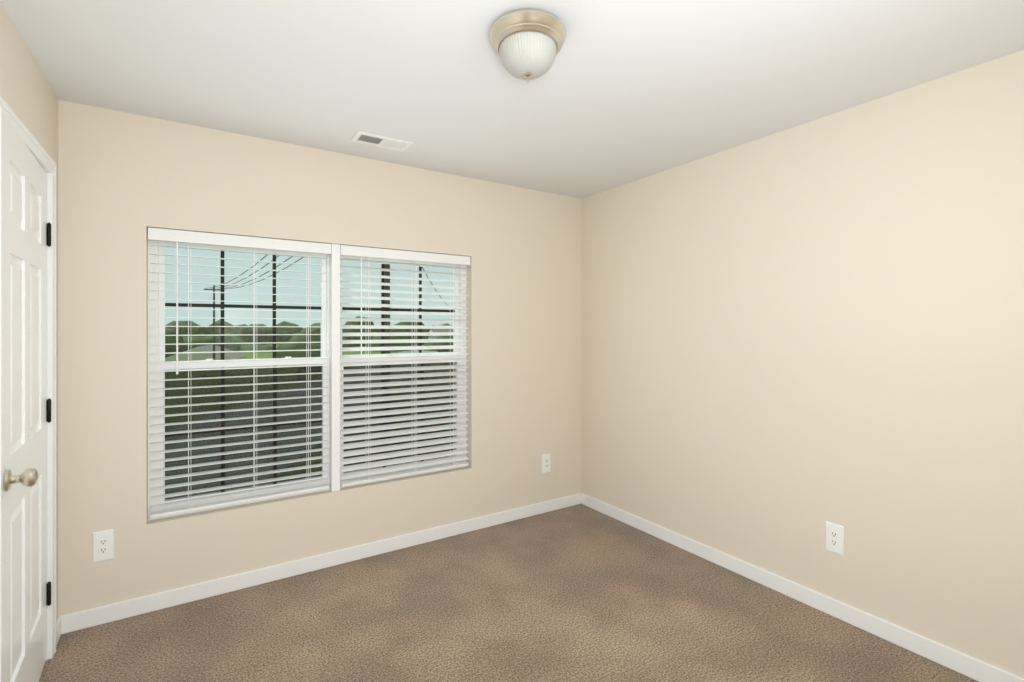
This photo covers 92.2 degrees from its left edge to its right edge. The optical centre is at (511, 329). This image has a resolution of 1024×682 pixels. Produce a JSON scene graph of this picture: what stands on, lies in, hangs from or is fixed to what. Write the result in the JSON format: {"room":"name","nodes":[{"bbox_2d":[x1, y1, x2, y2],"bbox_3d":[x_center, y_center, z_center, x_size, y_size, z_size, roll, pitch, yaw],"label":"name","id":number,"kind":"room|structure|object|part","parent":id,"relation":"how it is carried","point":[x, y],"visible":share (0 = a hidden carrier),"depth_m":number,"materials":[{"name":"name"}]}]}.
{"room":"empty bedroom","nodes":[
{"label":"empty bedroom","id":0,"kind":"room"},
{"bbox_2d":[0,1,57,620],"bbox_3d":[-1.258,0.170,0.886,0.120,2.440,3.175,0,0,-33],"label":"wall","id":1,"kind":"structure","parent":0,"point":[28,96],"depth_m":1.89,"materials":[{"name":"beige paint"}]},
{"bbox_2d":[0,96,55,659],"bbox_3d":[-1.738,0.336,1.755,0.020,2.108,0.889,0,0,-33],"label":"door frame","id":2,"kind":"structure","parent":1,"relation":"attached to","point":[45,160],"depth_m":2.08,"materials":[{"name":"white wood"}]},
{"bbox_2d":[40,165,46,660],"bbox_3d":[-1.797,0.358,1.717,0.120,2.063,0.799,0,0,-33],"label":"door frame","id":3,"kind":"structure","parent":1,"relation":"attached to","point":[46,422],"depth_m":2.07,"materials":[{"name":"white wood"}]},
{"bbox_2d":[0,109,50,681],"bbox_3d":[-1.741,0.363,1.758,0.050,2.030,0.765,0,0,-36],"label":"door","id":4,"kind":"structure","parent":3,"relation":"attached to","point":[22,407],"depth_m":1.72,"materials":[{"name":"white wood"}]},
{"bbox_2d":[3,468,37,491],"bbox_3d":[-1.558,0.460,1.494,0.177,0.066,0.066,0,0,-36],"label":"door knob","id":5,"kind":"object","parent":4,"relation":"attached to","point":[27,477],"depth_m":1.51,"materials":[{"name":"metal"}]},
{"bbox_3d":[-1.960,0.355,2.063,0.047,1.612,0.014,0,0,-36],"label":"door hinges","id":6,"kind":"part","parent":4,"relation":"part of","materials":[{"name":"black metal"}]},
{"bbox_2d":[56,617,60,644],"bbox_3d":[-2.021,1.348,2.185,0.013,0.084,0.139,0,0,-33],"label":"baseboard","id":7,"kind":"structure","parent":1,"relation":"attached to","point":[58,628],"depth_m":2.20,"materials":[{"name":"white wood"}]},
{"bbox_2d":[58,100,580,615],"bbox_3d":[-0.799,0.170,3.165,3.430,2.440,0.150,0,0,-33],"label":"wall","id":8,"kind":"structure","parent":0,"point":[126,180],"depth_m":2.73,"materials":[{"name":"beige paint"}]},
{"bbox_2d":[93,529,113,562],"bbox_3d":[-1.935,1.024,2.334,0.080,0.142,0.007,0,0,-33],"label":"electrical outlet","id":9,"kind":"object","parent":8,"relation":"attached to","point":[103,545],"visible":1,"depth_m":2.33,"materials":[{"name":"white plastic"}]},
{"bbox_2d":[147,240,466,520],"bbox_3d":[-1.083,0.225,2.987,1.811,1.470,0.138,0,0,-33],"label":"window","id":10,"kind":"structure","parent":8,"relation":"in","point":[333,483],"depth_m":2.87,"materials":[{"name":"white plastic"}]},
{"bbox_2d":[148,227,330,517],"bbox_3d":[-1.448,0.216,2.697,0.874,1.446,0.074,0,0,-33],"label":"window blind","id":11,"kind":"object","parent":10,"relation":"attached to","point":[177,236],"visible":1,"depth_m":2.67,"materials":[{"name":"white plastic"}]},
{"bbox_2d":[165,249,320,359],"bbox_3d":[-1.480,-0.131,2.775,0.774,0.618,0.005,0,0,-33],"label":"window grille","id":12,"kind":"object","parent":10,"relation":"attached to","point":[222,305],"depth_m":2.74,"materials":[{"name":"black metal"}]},
{"bbox_2d":[165,368,321,491],"bbox_3d":[-1.464,0.544,2.750,0.774,0.676,0.005,0,0,-33],"label":"window grille","id":13,"kind":"object","parent":10,"relation":"attached to","point":[274,426],"depth_m":2.70,"materials":[{"name":"black"}]},
{"bbox_3d":[-1.099,0.225,3.011,1.745,1.402,0.066,0,0,-33],"label":"window sash","id":14,"kind":"part","parent":10,"relation":"part of","materials":[{"name":"white plastic"}]},
{"bbox_2d":[165,362,455,499],"bbox_3d":[-1.115,0.559,3.036,1.723,0.734,0.002,0,0,-33],"label":"screen","id":15,"kind":"object","parent":10,"relation":"attached to","point":[232,372],"depth_m":2.83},
{"bbox_2d":[342,264,454,353],"bbox_3d":[-0.728,-0.131,3.262,0.774,0.618,0.005,0,0,-33],"label":"window grille","id":16,"kind":"object","parent":10,"relation":"attached to","point":[382,265],"depth_m":3.23,"materials":[{"name":"black metal"}]},
{"bbox_2d":[343,363,456,466],"bbox_3d":[-0.712,0.544,3.237,0.774,0.676,0.005,0,0,-33],"label":"window grille","id":17,"kind":"object","parent":10,"relation":"attached to","point":[422,364],"depth_m":3.21,"materials":[{"name":"black"}]},
{"bbox_2d":[340,245,469,486],"bbox_3d":[-0.669,0.218,3.201,0.874,1.450,0.073,0,0,-33],"label":"window blind","id":18,"kind":"object","parent":10,"relation":"attached to","point":[361,252],"visible":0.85,"depth_m":3.18,"materials":[{"name":"white plastic"}]},
{"bbox_2d":[58,493,580,633],"bbox_3d":[-0.754,1.348,3.096,3.130,0.084,0.013,0,0,-33],"label":"baseboard","id":19,"kind":"structure","parent":8,"relation":"attached to","point":[88,618],"depth_m":2.76,"materials":[{"name":"white wood"}]},
{"bbox_2d":[542,453,549,472],"bbox_3d":[0.264,1.018,3.759,0.080,0.142,0.007,0,0,-33],"label":"electrical outlet","id":20,"kind":"object","parent":8,"relation":"attached to","point":[545,463],"visible":1,"depth_m":3.75,"materials":[{"name":"white plastic"}]},
{"bbox_2d":[39,504,978,681],"bbox_3d":[0.105,1.440,1.770,3.430,0.100,3.475,0,0,-33],"label":"floor","id":21,"kind":"structure","parent":0,"point":[579,593],"depth_m":2.30,"materials":[{"name":"brown carpet"}]},
{"bbox_2d":[0,0,1023,198],"bbox_3d":[0.105,-1.110,1.770,3.430,0.120,3.475,0,0,-33],"label":"ceiling","id":22,"kind":"structure","parent":0,"point":[620,93],"depth_m":1.99,"materials":[{"name":"white paint"}]},
{"bbox_2d":[350,131,412,151],"bbox_3d":[-0.725,-1.046,2.748,0.305,0.008,0.150,0,0,-33],"label":"ceiling vent","id":23,"kind":"object","parent":22,"relation":"in","point":[379,141],"visible":1,"depth_m":2.73,"materials":[{"name":"white metal"}]},
{"bbox_2d":[489,8,566,83],"bbox_3d":[0.055,-0.957,1.733,0.271,0.187,0.271,0,0,-33],"label":"ceiling lamp","id":24,"kind":"object","parent":22,"relation":"attached to","point":[527,44],"visible":1,"depth_m":1.66,"materials":[{"name":"white glass"}]},
{"bbox_3d":[0.055,-0.941,1.733,0.203,0.094,0.203,0,0,-33],"label":"lamp shade","id":25,"kind":"part","parent":24,"relation":"part of","materials":[{"name":"white glass"}]},
{"bbox_2d":[581,50,1023,677],"bbox_3d":[1.522,0.170,2.599,0.150,2.440,3.325,0,0,-33],"label":"wall","id":26,"kind":"structure","parent":0,"point":[795,340],"depth_m":2.37,"materials":[{"name":"beige paint"}]},
{"bbox_2d":[581,493,1023,681],"bbox_3d":[1.417,1.348,2.612,0.013,0.084,3.162,0,0,-33],"label":"baseboard","id":27,"kind":"structure","parent":26,"relation":"attached to","point":[956,660],"depth_m":2.40,"materials":[{"name":"white wood"}]},
{"bbox_2d":[826,521,843,555],"bbox_3d":[1.563,1.012,2.391,0.007,0.142,0.080,0,0,-33],"label":"electrical outlet","id":28,"kind":"object","parent":26,"relation":"attached to","point":[834,538],"visible":1,"depth_m":2.38,"materials":[{"name":"white plastic"}]},
{"label":"outside","id":29,"kind":"structure","parent":0,"visible":0},
{"bbox_2d":[238,344,418,358],"bbox_3d":[-89.217,4.640,182.664,550.000,0.500,396.385,0,0,-33],"label":"lawn","id":30,"kind":"structure","parent":29,"point":[259,355],"depth_m":91.06,"materials":[{"name":"green plant"}]},
{"bbox_2d":[165,344,245,360],"bbox_3d":[-46.449,4.790,74.762,9.800,4.800,12.800,0,0,-23],"label":"house","id":31,"kind":"structure","parent":30,"relation":"on","point":[235,355],"depth_m":69.30,"materials":[{"name":"beige"}]},
{"bbox_2d":[165,316,450,351],"bbox_3d":[-26.834,4.494,144.713,242.877,16.783,93.626,0,0,-33],"label":"trees","id":32,"kind":"object","parent":30,"relation":"on","point":[262,338],"depth_m":127.64,"materials":[{"name":"green plant"}]},
{"bbox_2d":[165,328,452,357],"bbox_3d":[-17.825,2.248,65.798,53.498,4.960,45.235,0,0,-33],"label":"trees","id":33,"kind":"object","parent":30,"relation":"on","point":[301,354],"depth_m":64.89,"materials":[{"name":"green plant"}]},
{"bbox_2d":[204,255,452,359],"bbox_3d":[-6.458,-1.110,51.301,74.008,11.000,65.177,0,0,-33],"label":"pole","id":34,"kind":"object","parent":30,"relation":"on","point":[386,266],"depth_m":34.13,"materials":[{"name":"brown wood"}]},
{"bbox_2d":[428,329,452,338],"bbox_3d":[-14.698,2.140,119.175,9.800,4.500,14.800,0,0,-18],"label":"house","id":35,"kind":"structure","parent":30,"relation":"on","point":[439,330],"depth_m":117.39,"materials":[{"name":"grey"}]},
{"bbox_2d":[399,345,436,352],"bbox_3d":[-38.599,4.372,73.357,136.046,0.005,153.031,0,0,-33],"label":"street","id":36,"kind":"structure","parent":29,"point":[413,351],"depth_m":98.98,"materials":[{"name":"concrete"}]}
]}

